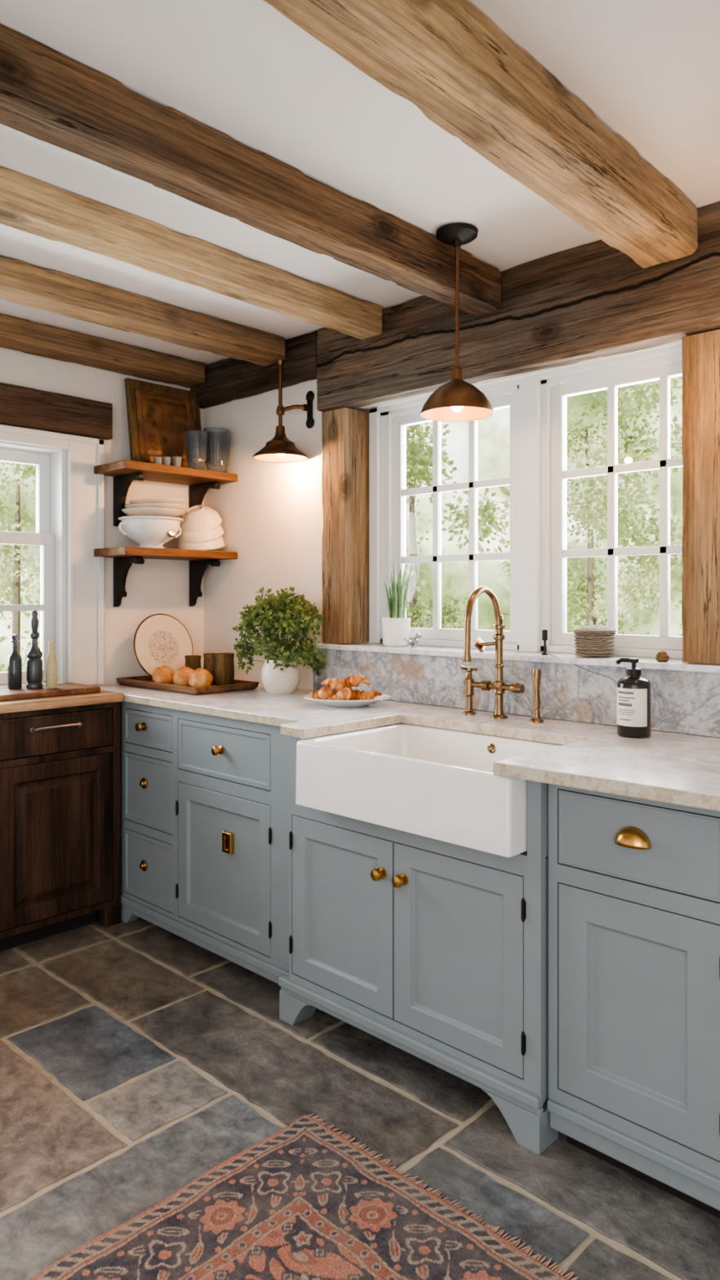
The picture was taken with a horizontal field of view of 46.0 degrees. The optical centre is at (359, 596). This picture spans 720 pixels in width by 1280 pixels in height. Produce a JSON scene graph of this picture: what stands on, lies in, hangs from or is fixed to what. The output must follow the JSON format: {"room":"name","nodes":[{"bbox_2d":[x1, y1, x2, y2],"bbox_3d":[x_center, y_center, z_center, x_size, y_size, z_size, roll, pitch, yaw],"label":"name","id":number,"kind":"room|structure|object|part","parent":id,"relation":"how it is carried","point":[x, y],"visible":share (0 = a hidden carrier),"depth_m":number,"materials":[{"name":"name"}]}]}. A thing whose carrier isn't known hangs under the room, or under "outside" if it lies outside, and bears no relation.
{"room":"kitchen","nodes":[
{"label":"kitchen","id":0,"kind":"room"},
{"bbox_2d":[0,346,203,890],"bbox_3d":[-2.693,0.115,2.190,0.160,2.390,5.440,0,0,44],"label":"wall","id":1,"kind":"structure","parent":0,"point":[154,586],"depth_m":3.78,"materials":[{"name":"white paint"}]},
{"bbox_2d":[0,681,63,688],"bbox_3d":[-1.702,0.370,3.211,0.180,0.018,1.143,0,0,44],"label":"window sill","id":2,"kind":"structure","parent":1,"relation":"attached to","point":[42,682],"depth_m":3.45,"materials":[{"name":"white paint"}]},
{"bbox_2d":[0,424,103,684],"bbox_3d":[-1.695,-0.150,3.209,0.194,1.060,1.493,0,0,44],"label":"window","id":3,"kind":"structure","parent":1,"relation":"in","point":[45,450],"depth_m":3.61,"materials":[{"name":"white paint"}]},
{"bbox_3d":[-1.736,-0.415,3.244,0.035,0.390,1.143,0,0,44],"label":"sash","id":4,"kind":"part","parent":3,"relation":"part of","materials":[{"name":"white paint"}]},
{"bbox_3d":[-1.707,0.048,3.217,0.035,0.625,1.143,0,0,44],"label":"sash","id":5,"kind":"part","parent":3,"relation":"part of","materials":[{"name":"white paint"}]},
{"bbox_2d":[0,382,112,439],"bbox_3d":[-1.657,-0.770,3.125,0.049,0.170,1.625,0,0,44],"label":"wooden beam","id":6,"kind":"structure","parent":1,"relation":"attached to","point":[21,406],"depth_m":3.51,"materials":[{"name":"brown wood"}]},
{"bbox_2d":[93,459,237,526],"bbox_3d":[-0.862,-0.436,3.788,0.273,0.252,0.582,0,0,44],"label":"wall shelf","id":7,"kind":"object","parent":1,"relation":"attached to","point":[124,472],"visible":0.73,"depth_m":3.72,"materials":[{"name":"brown wood"}]},
{"bbox_2d":[154,456,161,464],"bbox_3d":[-0.865,-0.580,3.638,0.031,0.034,0.031,0,0,-24],"label":"glass","id":8,"kind":"object","parent":7,"relation":"on","point":[157,460],"visible":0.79,"depth_m":3.63,"materials":[{"name":"white"}]},
{"bbox_2d":[124,377,201,467],"bbox_3d":[-0.883,-0.763,3.870,0.079,0.403,0.380,0,0,44],"label":"carved wooden panel","id":9,"kind":"object","parent":7,"relation":"on","point":[159,416],"visible":0.67,"depth_m":3.83,"materials":[{"name":"brown wood"}]},
{"bbox_3d":[-0.882,-0.764,3.868,0.052,0.320,0.298,0,0,44],"label":"panel","id":10,"kind":"part","parent":9,"relation":"part of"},
{"bbox_2d":[162,456,170,465],"bbox_3d":[-0.838,-0.583,3.674,0.035,0.040,0.035,0,0,-24],"label":"glass","id":11,"kind":"object","parent":7,"relation":"on","point":[166,460],"visible":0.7,"depth_m":3.66,"materials":[{"name":"white"}]},
{"bbox_2d":[172,456,182,466],"bbox_3d":[-0.799,-0.586,3.706,0.038,0.046,0.038,0,0,-24],"label":"glass","id":12,"kind":"object","parent":7,"relation":"on","point":[176,460],"visible":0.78,"depth_m":3.69,"materials":[{"name":"white"}]},
{"bbox_2d":[185,430,207,470],"bbox_3d":[-0.731,-0.647,3.793,0.100,0.170,0.100,0,0,44],"label":"glass tumbler","id":13,"kind":"object","parent":7,"relation":"on","point":[196,441],"visible":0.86,"depth_m":3.76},
{"bbox_2d":[203,426,229,472],"bbox_3d":[-0.657,-0.662,3.884,0.121,0.200,0.121,0,0,44],"label":"glass tumbler","id":14,"kind":"object","parent":7,"relation":"on","point":[218,438],"visible":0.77,"depth_m":3.84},
{"bbox_2d":[93,546,237,607],"bbox_3d":[-0.862,-0.079,3.788,0.273,0.252,0.582,0,0,44],"label":"wall shelf","id":15,"kind":"object","parent":1,"relation":"attached to","point":[124,557],"visible":1,"depth_m":3.72,"materials":[{"name":"brown wood"}]},
{"bbox_2d":[117,515,183,548],"bbox_3d":[-0.916,-0.273,3.721,0.279,0.134,0.279,0,0,-5],"label":"bowl","id":16,"kind":"object","parent":15,"relation":"on","point":[148,531],"visible":0.91,"depth_m":3.63,"materials":[{"name":"ceramic"}]},
{"bbox_3d":[-1.012,-0.289,3.622,0.012,0.057,0.039,0,0,44],"label":"handle","id":17,"kind":"part","parent":16,"relation":"part of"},
{"bbox_2d":[121,506,183,517],"bbox_3d":[-0.909,-0.359,3.729,0.268,0.037,0.268,0,0,44],"label":"dish","id":18,"kind":"object","parent":16,"relation":"on","point":[143,511],"visible":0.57,"depth_m":3.64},
{"bbox_2d":[124,502,185,510],"bbox_3d":[-0.901,-0.382,3.735,0.263,0.044,0.262,0,0,44],"label":"dish","id":19,"kind":"object","parent":18,"relation":"on","point":[178,506],"visible":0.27,"depth_m":3.63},
{"bbox_2d":[128,497,186,504],"bbox_3d":[-0.892,-0.407,3.741,0.247,0.050,0.246,0,0,44],"label":"dish","id":20,"kind":"object","parent":19,"relation":"on","point":[171,500],"visible":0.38,"depth_m":3.64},
{"bbox_3d":[-0.818,-0.276,3.668,0.031,0.041,0.044,0,0,44],"label":"handle","id":21,"kind":"part","parent":16,"relation":"part of","materials":[{"name":"ceramic"}]},
{"bbox_3d":[-0.821,-0.289,3.821,0.012,0.057,0.039,0,0,44],"label":"handle","id":22,"kind":"part","parent":16,"relation":"part of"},
{"bbox_2d":[177,536,224,550],"bbox_3d":[-0.733,-0.265,3.917,0.214,0.122,0.213,0,0,44],"label":"bowl","id":23,"kind":"object","parent":15,"relation":"on","point":[218,543],"visible":0.34,"depth_m":3.83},
{"bbox_2d":[177,524,223,543],"bbox_3d":[-0.733,-0.305,3.908,0.210,0.139,0.203,0,0,44],"label":"bowl","id":24,"kind":"object","parent":23,"relation":"on","point":[187,537],"visible":0.46,"depth_m":3.82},
{"bbox_2d":[179,504,222,532],"bbox_3d":[-0.734,-0.345,3.898,0.198,0.150,0.184,0,0,44],"label":"bowl","id":25,"kind":"object","parent":24,"relation":"on","point":[198,518],"visible":0.97,"depth_m":3.83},
{"bbox_2d":[261,658,300,694],"bbox_3d":[-0.319,0.322,3.427,0.160,0.136,0.160,0,0,44],"label":"pot","id":26,"kind":"object","parent":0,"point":[276,681],"depth_m":3.37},
{"bbox_2d":[0,890,719,1279],"bbox_3d":[-0.346,1.314,-0.015,6.480,0.008,5.500,0,0,44],"label":"floor","id":27,"kind":"structure","parent":0,"point":[138,1059],"depth_m":2.15,"materials":[{"name":"stone"}]},
{"bbox_2d":[0,702,119,951],"bbox_3d":[-1.447,0.866,3.111,0.357,0.888,1.095,0,0,44],"label":"base cabinet","id":28,"kind":"object","parent":27,"relation":"on","point":[60,767],"visible":1,"depth_m":3.22,"materials":[{"name":"brown wood"}]},
{"bbox_3d":[-1.151,0.518,3.222,0.018,0.147,0.459,0,0,44],"label":"drawer","id":29,"kind":"part","parent":28,"relation":"part of","materials":[{"name":"brown wood"}]},
{"bbox_3d":[-1.138,0.495,3.200,0.033,0.021,0.210,0,0,44],"label":"handle","id":30,"kind":"part","parent":28,"relation":"part of","materials":[{"name":"metal"}]},
{"bbox_3d":[-1.151,0.915,3.222,0.018,0.584,0.459,0,0,44],"label":"door","id":31,"kind":"part","parent":28,"relation":"part of","materials":[{"name":"brown wood"}]},
{"bbox_2d":[0,689,124,714],"bbox_3d":[-1.455,0.403,3.107,0.355,0.035,1.117,0,0,44],"label":"countertop","id":32,"kind":"structure","parent":28,"relation":"on","point":[104,696],"depth_m":3.21,"materials":[{"name":"wood"}]},
{"bbox_2d":[0,682,100,701],"bbox_3d":[-1.364,0.373,3.236,0.245,0.022,0.690,0,0,44],"label":"cutting board","id":33,"kind":"object","parent":32,"relation":"on","point":[62,689],"visible":1,"depth_m":3.28,"materials":[{"name":"brown wood"}]},
{"bbox_2d":[7,634,22,689],"bbox_3d":[-1.350,0.254,3.319,0.052,0.215,0.052,0,0,44],"label":"glass bottle","id":34,"kind":"object","parent":33,"relation":"on","point":[15,660],"visible":1,"depth_m":3.30,"materials":[{"name":"grey"}]},
{"bbox_2d":[26,609,43,688],"bbox_3d":[-1.283,0.206,3.345,0.064,0.310,0.064,0,0,44],"label":"pepper mill","id":35,"kind":"object","parent":33,"relation":"on","point":[34,662],"visible":1,"depth_m":3.33,"materials":[{"name":"wood"}]},
{"bbox_2d":[45,640,57,688],"bbox_3d":[-1.216,0.269,3.343,0.042,0.186,0.042,0,0,44],"label":"bottle","id":36,"kind":"object","parent":33,"relation":"on","point":[51,663],"visible":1,"depth_m":3.33,"materials":[{"name":"beige glass"}]},
{"bbox_2d":[120,701,288,983],"bbox_3d":[-0.381,0.866,3.282,1.081,0.888,0.645,0,0,44],"label":"base cabinet","id":37,"kind":"object","parent":27,"relation":"on","point":[205,798],"visible":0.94,"depth_m":3.04,"materials":[{"name":"blue paint"}]},
{"bbox_3d":[-0.858,0.510,3.316,0.035,0.035,0.034,0,0,44],"label":"knob","id":38,"kind":"part","parent":37,"relation":"part of","materials":[{"name":"gold metal"}]},
{"bbox_3d":[-0.852,1.055,3.322,0.042,0.042,0.017,0,0,44],"label":"knob","id":39,"kind":"part","parent":37,"relation":"part of","materials":[{"name":"gold metal"}]},
{"bbox_3d":[-0.852,0.733,3.322,0.042,0.042,0.017,0,0,44],"label":"knob","id":40,"kind":"part","parent":37,"relation":"part of","materials":[{"name":"gold metal"}]},
{"bbox_3d":[-0.825,1.065,3.321,0.339,0.254,0.018,0,0,44],"label":"drawer","id":41,"kind":"part","parent":37,"relation":"part of","materials":[{"name":"blue paint"}]},
{"bbox_3d":[-0.825,0.762,3.321,0.339,0.269,0.018,0,0,44],"label":"drawer","id":42,"kind":"part","parent":37,"relation":"part of","materials":[{"name":"blue paint"}]},
{"bbox_3d":[-0.825,0.520,3.321,0.339,0.134,0.018,0,0,44],"label":"drawer","id":43,"kind":"part","parent":37,"relation":"part of","materials":[{"name":"blue paint"}]},
{"bbox_3d":[-0.501,0.540,2.974,0.035,0.035,0.034,0,0,44],"label":"knob","id":44,"kind":"part","parent":37,"relation":"part of","materials":[{"name":"gold metal"}]},
{"bbox_3d":[-0.482,0.550,2.993,0.529,0.184,0.018,0,0,44],"label":"drawer","id":45,"kind":"part","parent":37,"relation":"part of","materials":[{"name":"blue paint"}]},
{"bbox_3d":[-0.482,0.943,2.993,0.529,0.499,0.018,0,0,44],"label":"door","id":46,"kind":"part","parent":37,"relation":"part of","materials":[{"name":"blue paint"}]},
{"bbox_2d":[97,683,719,811],"bbox_3d":[0.009,0.406,2.828,2.857,0.032,0.775,0,0,44],"label":"countertop","id":47,"kind":"structure","parent":37,"relation":"on","point":[681,769],"depth_m":2.39,"materials":[{"name":"stone"}]},
{"bbox_2d":[116,675,258,694],"bbox_3d":[-0.749,0.374,3.651,0.593,0.030,0.323,0,0,44],"label":"wooden tray","id":48,"kind":"object","parent":47,"relation":"on","point":[144,682],"visible":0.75,"depth_m":3.50,"materials":[{"name":"brown wood"}]},
{"bbox_2d":[133,613,192,676],"bbox_3d":[-0.875,0.227,3.793,0.078,0.299,0.307,0,0,44],"label":"decorative plate","id":49,"kind":"object","parent":48,"relation":"on","point":[160,640],"visible":0.82,"depth_m":3.79,"materials":[{"name":"beige ceramic"}]},
{"bbox_2d":[151,665,174,684],"bbox_3d":[-0.833,0.334,3.607,0.102,0.084,0.099,0,0,44],"label":"bread roll","id":50,"kind":"object","parent":48,"relation":"on","point":[164,674],"visible":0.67,"depth_m":3.57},
{"bbox_2d":[172,666,193,686],"bbox_3d":[-0.732,0.335,3.552,0.092,0.084,0.104,0,0,44],"label":"bread roll","id":51,"kind":"object","parent":48,"relation":"on","point":[180,677],"visible":0.6,"depth_m":3.52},
{"bbox_2d":[184,655,200,670],"bbox_3d":[-0.737,0.319,3.743,0.072,0.115,0.072,0,0,44],"label":"wooden canister","id":52,"kind":"object","parent":48,"relation":"on","point":[193,662],"visible":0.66,"depth_m":3.71,"materials":[{"name":"brown wood"}]},
{"bbox_2d":[188,667,213,687],"bbox_3d":[-0.653,0.334,3.476,0.115,0.084,0.092,0,0,44],"label":"bread roll","id":53,"kind":"object","parent":48,"relation":"on","point":[198,677],"visible":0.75,"depth_m":3.44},
{"bbox_2d":[203,653,215,684],"bbox_3d":[-0.636,0.311,3.660,0.080,0.130,0.080,0,0,44],"label":"wooden canister","id":54,"kind":"object","parent":48,"relation":"on","point":[209,658],"visible":0.55,"depth_m":3.62,"materials":[{"name":"brown wood"}]},
{"bbox_2d":[214,653,234,685],"bbox_3d":[-0.574,0.309,3.595,0.084,0.135,0.084,0,0,44],"label":"wooden canister","id":55,"kind":"object","parent":48,"relation":"on","point":[224,662],"visible":0.91,"depth_m":3.56,"materials":[{"name":"brown wood"}]},
{"bbox_2d":[231,586,327,694],"bbox_3d":[-0.313,0.173,3.425,0.340,0.433,0.435,0,0,-34],"label":"potted plant","id":56,"kind":"object","parent":47,"relation":"on","point":[281,672],"visible":1,"depth_m":3.36,"materials":[{"name":"plant"}]},
{"bbox_3d":[-0.319,0.143,3.428,0.358,0.277,0.249,0,0,44],"label":"stem","id":57,"kind":"part","parent":56,"relation":"part of","materials":[{"name":"green plant"}]},
{"bbox_2d":[303,693,391,706],"bbox_3d":[-0.046,0.373,3.040,0.286,0.032,0.273,0,0,44],"label":"oval plate","id":58,"kind":"object","parent":47,"relation":"on","point":[328,702],"visible":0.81,"depth_m":2.97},
{"bbox_2d":[309,686,337,699],"bbox_3d":[-0.127,0.352,3.043,0.123,0.056,0.058,0,0,8],"label":"croissant","id":59,"kind":"object","parent":58,"relation":"on","point":[323,693],"visible":0.56,"depth_m":3.03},
{"bbox_2d":[320,677,351,692],"bbox_3d":[-0.072,0.321,3.051,0.129,0.059,0.059,0,0,-15],"label":"croissant","id":60,"kind":"object","parent":59,"relation":"on","point":[335,684],"visible":0.72,"depth_m":3.03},
{"bbox_2d":[328,687,356,700],"bbox_3d":[-0.049,0.350,3.017,0.118,0.055,0.054,0,0,-32],"label":"croissant","id":61,"kind":"object","parent":58,"relation":"on","point":[345,694],"visible":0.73,"depth_m":3.00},
{"bbox_2d":[352,689,382,700],"bbox_3d":[0.019,0.357,3.022,0.112,0.053,0.051,0,0,18],"label":"croissant","id":62,"kind":"object","parent":58,"relation":"on","point":[363,695],"visible":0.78,"depth_m":3.01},
{"bbox_2d":[344,674,370,687],"bbox_3d":[-0.018,0.302,3.042,0.106,0.049,0.048,0,0,31],"label":"croissant","id":63,"kind":"object","parent":62,"relation":"on","point":[354,680],"visible":1,"depth_m":3.03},
{"bbox_2d":[295,723,560,857],"bbox_3d":[0.244,0.516,2.415,0.750,0.187,0.483,0,0,44],"label":"farmhouse sink","id":64,"kind":"object","parent":47,"relation":"in","point":[438,784],"visible":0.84,"depth_m":2.27,"materials":[{"name":"white ceramic"}]},
{"bbox_2d":[459,586,524,719],"bbox_3d":[0.371,0.179,2.691,0.239,0.422,0.214,0,0,44],"label":"bridge faucet","id":65,"kind":"object","parent":47,"relation":"on","point":[499,686],"visible":1,"depth_m":2.72,"materials":[{"name":"gold metal"}]},
{"bbox_3d":[0.347,0.236,2.795,0.060,0.017,0.051,0,0,44],"label":"handle","id":66,"kind":"part","parent":65,"relation":"part of","materials":[{"name":"gold metal"}]},
{"bbox_3d":[0.385,0.084,2.663,0.028,0.232,0.192,0,0,44],"label":"spout","id":67,"kind":"part","parent":65,"relation":"part of","materials":[{"name":"gold metal"}]},
{"bbox_3d":[0.405,0.155,2.733,0.083,0.051,0.037,0,0,-10],"label":"handle","id":68,"kind":"part","parent":65,"relation":"part of","materials":[{"name":"gold metal"}]},
{"bbox_2d":[528,668,543,723],"bbox_3d":[0.547,0.306,2.632,0.044,0.167,0.044,0,0,44],"label":"sprayer","id":69,"kind":"object","parent":47,"relation":"on","point":[536,673],"visible":1,"depth_m":2.62,"materials":[{"name":"gold metal"}]},
{"bbox_2d":[615,657,650,737],"bbox_3d":[0.766,0.281,2.374,0.090,0.218,0.091,0,0,44],"label":"soap bottle","id":70,"kind":"object","parent":47,"relation":"on","point":[633,691],"visible":1,"depth_m":2.34,"materials":[{"name":"black plastic"}]},
{"bbox_2d":[617,690,635,720],"bbox_3d":[0.735,0.302,2.347,0.008,0.079,0.053,0,0,-41],"label":"print","id":71,"kind":"object","parent":70,"relation":"attached to","point":[626,699],"depth_m":2.34},
{"bbox_2d":[29,1113,577,1279],"bbox_3d":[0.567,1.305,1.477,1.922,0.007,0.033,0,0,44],"label":"area rug","id":72,"kind":"object","parent":27,"relation":"on","point":[304,1202],"visible":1,"depth_m":1.74,"materials":[{"name":"fabric"}]},
{"bbox_2d":[278,736,558,1155],"bbox_3d":[0.320,0.866,2.556,0.928,0.888,0.724,0,0,44],"label":"base cabinet","id":73,"kind":"object","parent":27,"relation":"on","point":[435,950],"visible":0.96,"depth_m":2.23,"materials":[{"name":"blue paint"}]},
{"bbox_3d":[-0.054,0.915,2.473,0.411,0.484,0.018,0,0,44],"label":"door","id":74,"kind":"part","parent":73,"relation":"part of","materials":[{"name":"blue paint"}]},
{"bbox_3d":[0.050,0.765,2.337,0.035,0.035,0.034,0,0,44],"label":"knob","id":75,"kind":"part","parent":73,"relation":"part of","materials":[{"name":"gold metal"}]},
{"bbox_3d":[0.106,0.765,2.283,0.035,0.035,0.034,0,0,44],"label":"knob","id":76,"kind":"part","parent":73,"relation":"part of","materials":[{"name":"gold metal"}]},
{"bbox_3d":[0.111,0.910,2.316,0.893,0.580,0.020,0,0,44],"label":"frame","id":77,"kind":"part","parent":73,"relation":"part of","materials":[{"name":"blue paint"}]},
{"bbox_3d":[0.248,0.915,2.184,0.412,0.484,0.018,0,0,44],"label":"door","id":78,"kind":"part","parent":73,"relation":"part of","materials":[{"name":"blue paint"}]},
{"bbox_2d":[546,783,719,1218],"bbox_3d":[0.851,0.866,2.068,0.510,0.888,0.696,0,0,44],"label":"base cabinet","id":79,"kind":"object","parent":27,"relation":"on","point":[634,883],"visible":0.98,"depth_m":1.86,"materials":[{"name":"blue paint"}]},
{"bbox_3d":[0.590,0.526,1.856,0.083,0.040,0.030,0,0,44],"label":"cup pull","id":80,"kind":"part","parent":79,"relation":"part of","materials":[{"name":"gold metal"}]},
{"bbox_3d":[0.609,0.541,1.873,0.377,0.172,0.018,0,0,44],"label":"drawer","id":81,"kind":"part","parent":79,"relation":"part of","materials":[{"name":"blue paint"}]},
{"bbox_3d":[0.609,0.916,1.873,0.377,0.482,0.018,0,0,44],"label":"door","id":82,"kind":"part","parent":79,"relation":"part of","materials":[{"name":"blue paint"}]},
{"bbox_2d":[0,0,719,364],"bbox_3d":[-0.326,-1.130,0.049,6.540,0.100,5.620,0,0,44],"label":"ceiling","id":83,"kind":"structure","parent":0,"point":[648,71],"depth_m":1.93,"materials":[{"name":"paint"}]},
{"bbox_2d":[0,313,204,387],"bbox_3d":[-2.263,-1.030,2.397,0.140,0.096,4.335,0,0,44],"label":"ceiling beam","id":84,"kind":"structure","parent":83,"relation":"attached to","point":[17,334],"depth_m":3.54,"materials":[{"name":"brown wood"}]},
{"bbox_2d":[0,255,285,366],"bbox_3d":[-1.859,-1.027,2.011,0.142,0.102,4.335,0,0,44],"label":"ceiling beam","id":85,"kind":"structure","parent":83,"relation":"attached to","point":[21,282],"depth_m":3.03,"materials":[{"name":"brown wood"}]},
{"bbox_2d":[0,168,382,339],"bbox_3d":[-1.454,-1.026,1.623,0.111,0.105,4.335,0,0,44],"label":"ceiling beam","id":86,"kind":"structure","parent":83,"relation":"attached to","point":[30,206],"depth_m":2.51,"materials":[{"name":"brown wood"}]},
{"bbox_2d":[0,23,501,317],"bbox_3d":[-1.069,-1.005,1.255,0.109,0.146,4.335,0,0,44],"label":"ceiling beam","id":87,"kind":"structure","parent":83,"relation":"attached to","point":[47,94],"depth_m":1.96,"materials":[{"name":"brown wood"}]},
{"bbox_2d":[189,330,317,408],"bbox_3d":[-0.469,-0.991,3.762,0.870,0.175,0.082,0,0,44],"label":"header beam","id":88,"kind":"structure","parent":83,"relation":"attached to","point":[229,379],"depth_m":3.71,"materials":[{"name":"brown wood"}]},
{"bbox_2d":[420,222,493,422],"bbox_3d":[0.287,-0.807,2.510,0.216,0.539,0.216,0,0,44],"label":"pendant lamp","id":89,"kind":"object","parent":83,"relation":"hanging from","point":[457,400],"visible":1,"depth_m":2.49,"materials":[{"name":"black metal"}]},
{"bbox_3d":[0.287,-0.608,2.510,0.216,0.140,0.216,0,0,44],"label":"lamp shade","id":90,"kind":"part","parent":89,"relation":"part of","materials":[{"name":"brown metal"}]},
{"bbox_3d":[0.287,-0.843,2.510,0.011,0.395,0.011,0,0,44],"label":"rod","id":91,"kind":"part","parent":89,"relation":"part of","materials":[{"name":"brown metal"}]},
{"bbox_3d":[0.287,-0.575,2.510,0.042,0.059,0.042,0,0,44],"label":"bulb","id":92,"kind":"part","parent":89,"relation":"part of","materials":[{"name":"white"}]},
{"bbox_2d":[262,0,697,267],"bbox_3d":[-0.245,-1.012,1.159,0.164,0.131,3.341,0,0,42],"label":"ceiling beam","id":93,"kind":"structure","parent":83,"relation":"attached to","point":[447,59],"depth_m":1.69,"materials":[{"name":"brown wood"}]},
{"bbox_2d":[203,340,681,689],"bbox_3d":[1.554,0.115,2.015,6.540,2.390,0.180,0,0,44],"label":"wall","id":94,"kind":"structure","parent":0,"point":[272,516],"depth_m":3.78,"materials":[{"name":"white paint"}]},
{"bbox_2d":[252,359,314,462],"bbox_3d":[-0.328,-0.775,3.522,0.232,0.406,0.239,0,0,44],"label":"wall sconce","id":95,"kind":"object","parent":94,"relation":"attached to","point":[280,449],"visible":1,"depth_m":3.51,"materials":[{"name":"black metal"}]},
{"bbox_3d":[-0.330,-0.639,3.520,0.232,0.135,0.232,0,0,44],"label":"lamp shade","id":96,"kind":"part","parent":95,"relation":"part of","materials":[{"name":"brown metal"}]},
{"bbox_3d":[-0.330,-0.824,3.520,0.036,0.308,0.036,0,0,44],"label":"rod","id":97,"kind":"part","parent":95,"relation":"part of","materials":[{"name":"brown metal"}]},
{"bbox_3d":[-0.283,-0.781,3.534,0.103,0.038,0.021,0,0,-15],"label":"arm","id":98,"kind":"part","parent":95,"relation":"part of","materials":[{"name":"brown metal"}]},
{"bbox_2d":[312,648,719,737],"bbox_3d":[0.602,0.299,2.752,2.135,0.179,0.068,0,0,44],"label":"backsplash","id":99,"kind":"structure","parent":94,"relation":"attached to","point":[684,702],"depth_m":2.71,"materials":[{"name":"stone"}]},
{"bbox_2d":[315,642,719,673],"bbox_3d":[0.858,0.200,2.553,2.691,0.020,0.185,0,0,44],"label":"window sill","id":100,"kind":"structure","parent":94,"relation":"attached to","point":[675,664],"depth_m":2.73,"materials":[{"name":"stone"}]},
{"bbox_2d":[322,407,368,644],"bbox_3d":[-0.028,-0.279,3.470,0.137,0.931,0.229,0,0,44],"label":"window post","id":101,"kind":"object","parent":100,"relation":"on","point":[345,431],"visible":0.76,"depth_m":3.39,"materials":[{"name":"brown wood"}]},
{"bbox_2d":[380,617,411,646],"bbox_3d":[0.137,0.136,3.246,0.118,0.108,0.118,0,0,44],"label":"pot","id":102,"kind":"object","parent":100,"relation":"on","point":[393,629],"depth_m":3.20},
{"bbox_2d":[380,558,412,646],"bbox_3d":[0.138,0.022,3.247,0.118,0.335,0.120,0,0,44],"label":"aloe","id":103,"kind":"object","parent":100,"relation":"on","point":[396,627],"visible":0.99,"depth_m":3.22,"materials":[{"name":"green plant"}]},
{"bbox_2d":[403,632,422,647],"bbox_3d":[0.196,0.162,3.162,0.093,0.055,0.032,0,0,44],"label":"bird figurine","id":104,"kind":"object","parent":100,"relation":"on","point":[411,642],"visible":1,"depth_m":3.15,"materials":[{"name":"ceramic"}]},
{"bbox_2d":[541,629,547,654],"bbox_3d":[0.601,0.148,2.760,0.022,0.082,0.022,0,0,44],"label":"dish brush","id":105,"kind":"object","parent":100,"relation":"on","point":[544,633],"visible":0.98,"depth_m":2.75,"materials":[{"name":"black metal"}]},
{"bbox_2d":[546,653,617,684],"bbox_3d":[0.678,0.232,2.583,0.030,0.099,0.357,0,0,-29],"label":"cord","id":106,"kind":"object","parent":100,"relation":"on","point":[546,653],"visible":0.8,"depth_m":2.56,"materials":[{"name":"grey metal"}]},
{"bbox_2d":[573,616,616,656],"bbox_3d":[0.742,0.126,2.681,0.132,0.127,0.132,0,0,44],"label":"wicker basket","id":107,"kind":"object","parent":100,"relation":"on","point":[593,640],"visible":1,"depth_m":2.63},
{"bbox_3d":[0.742,0.088,2.681,0.132,0.051,0.132,0,0,44],"label":"lid","id":108,"kind":"part","parent":107,"relation":"part of","materials":[{"name":"wicker"}]},
{"bbox_2d":[655,650,669,662],"bbox_3d":[0.883,0.173,2.478,0.038,0.032,0.041,0,0,44],"label":"pine cone","id":109,"kind":"object","parent":100,"relation":"on","point":[662,655],"visible":1,"depth_m":2.47,"materials":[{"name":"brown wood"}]},
{"bbox_2d":[681,328,719,664],"bbox_3d":[0.983,-0.275,2.388,0.136,0.923,0.065,0,0,44],"label":"window post","id":110,"kind":"object","parent":100,"relation":"on","point":[700,353],"visible":1,"depth_m":2.37,"materials":[{"name":"brown wood"}]},
{"bbox_2d":[316,201,719,411],"bbox_3d":[1.189,-0.909,2.175,3.690,0.339,0.093,0,0,44],"label":"lintel beam","id":111,"kind":"structure","parent":94,"relation":"attached to","point":[585,301],"depth_m":2.71,"materials":[{"name":"brown wood"}]},
{"bbox_2d":[368,343,682,659],"bbox_3d":[0.603,-0.285,2.949,1.482,0.950,0.105,0,0,44],"label":"window","id":112,"kind":"structure","parent":94,"relation":"in","point":[538,554],"depth_m":2.89,"materials":[{"name":"white paint"}]},
{"bbox_3d":[0.358,-0.278,3.198,0.595,0.885,0.035,0,0,44],"label":"sash","id":113,"kind":"part","parent":112,"relation":"part of","materials":[{"name":"white paint"}]},
{"bbox_3d":[0.883,-0.278,2.695,0.610,0.885,0.035,0,0,44],"label":"sash","id":114,"kind":"part","parent":112,"relation":"part of","materials":[{"name":"white paint"}]},
{"label":"outside","id":115,"kind":"structure","parent":0,"visible":0},
{"label":"lawn","id":116,"kind":"structure","parent":115,"visible":0},
{"bbox_2d":[0,461,39,671],"bbox_3d":[-3.170,-0.364,7.871,1.999,3.952,1.475,0,0,-12],"label":"tree","id":117,"kind":"object","parent":116,"relation":"on","point":[15,584],"visible":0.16,"depth_m":7.67,"materials":[{"name":"green plant"}]},
{"bbox_2d":[0,377,682,671],"bbox_3d":[1.253,-1.170,8.243,21.366,5.600,7.187,0,0,9],"label":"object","id":118,"kind":"object","parent":116,"relation":"on","point":[494,431],"visible":0.06,"depth_m":11.18,"materials":[{"name":"green plant"}]},
{"bbox_2d":[405,428,432,626],"bbox_3d":[-0.249,-0.438,9.452,1.935,4.100,1.858,0,0,-9],"label":"tree","id":119,"kind":"object","parent":116,"relation":"on","point":[407,525],"visible":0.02,"depth_m":9.00,"materials":[{"name":"green plant"}]},
{"bbox_2d":[405,422,510,629],"bbox_3d":[0.431,-0.330,7.050,1.570,3.883,1.635,0,0,44],"label":"tree","id":120,"kind":"object","parent":116,"relation":"on","point":[417,464],"visible":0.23,"depth_m":6.99,"materials":[{"name":"green plant"}]},
{"bbox_2d":[493,378,678,635],"bbox_3d":[2.385,-0.853,8.788,2.200,4.929,1.979,0,0,44],"label":"tree","id":121,"kind":"object","parent":116,"relation":"on","point":[588,589],"visible":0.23,"depth_m":8.80,"materials":[{"name":"green plant"}]},
{"bbox_2d":[566,376,683,636],"bbox_3d":[2.485,-0.339,6.286,1.772,3.901,1.623,0,0,44],"label":"tree","id":122,"kind":"object","parent":116,"relation":"on","point":[650,577],"visible":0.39,"depth_m":6.38,"materials":[{"name":"green plant"}]}
]}

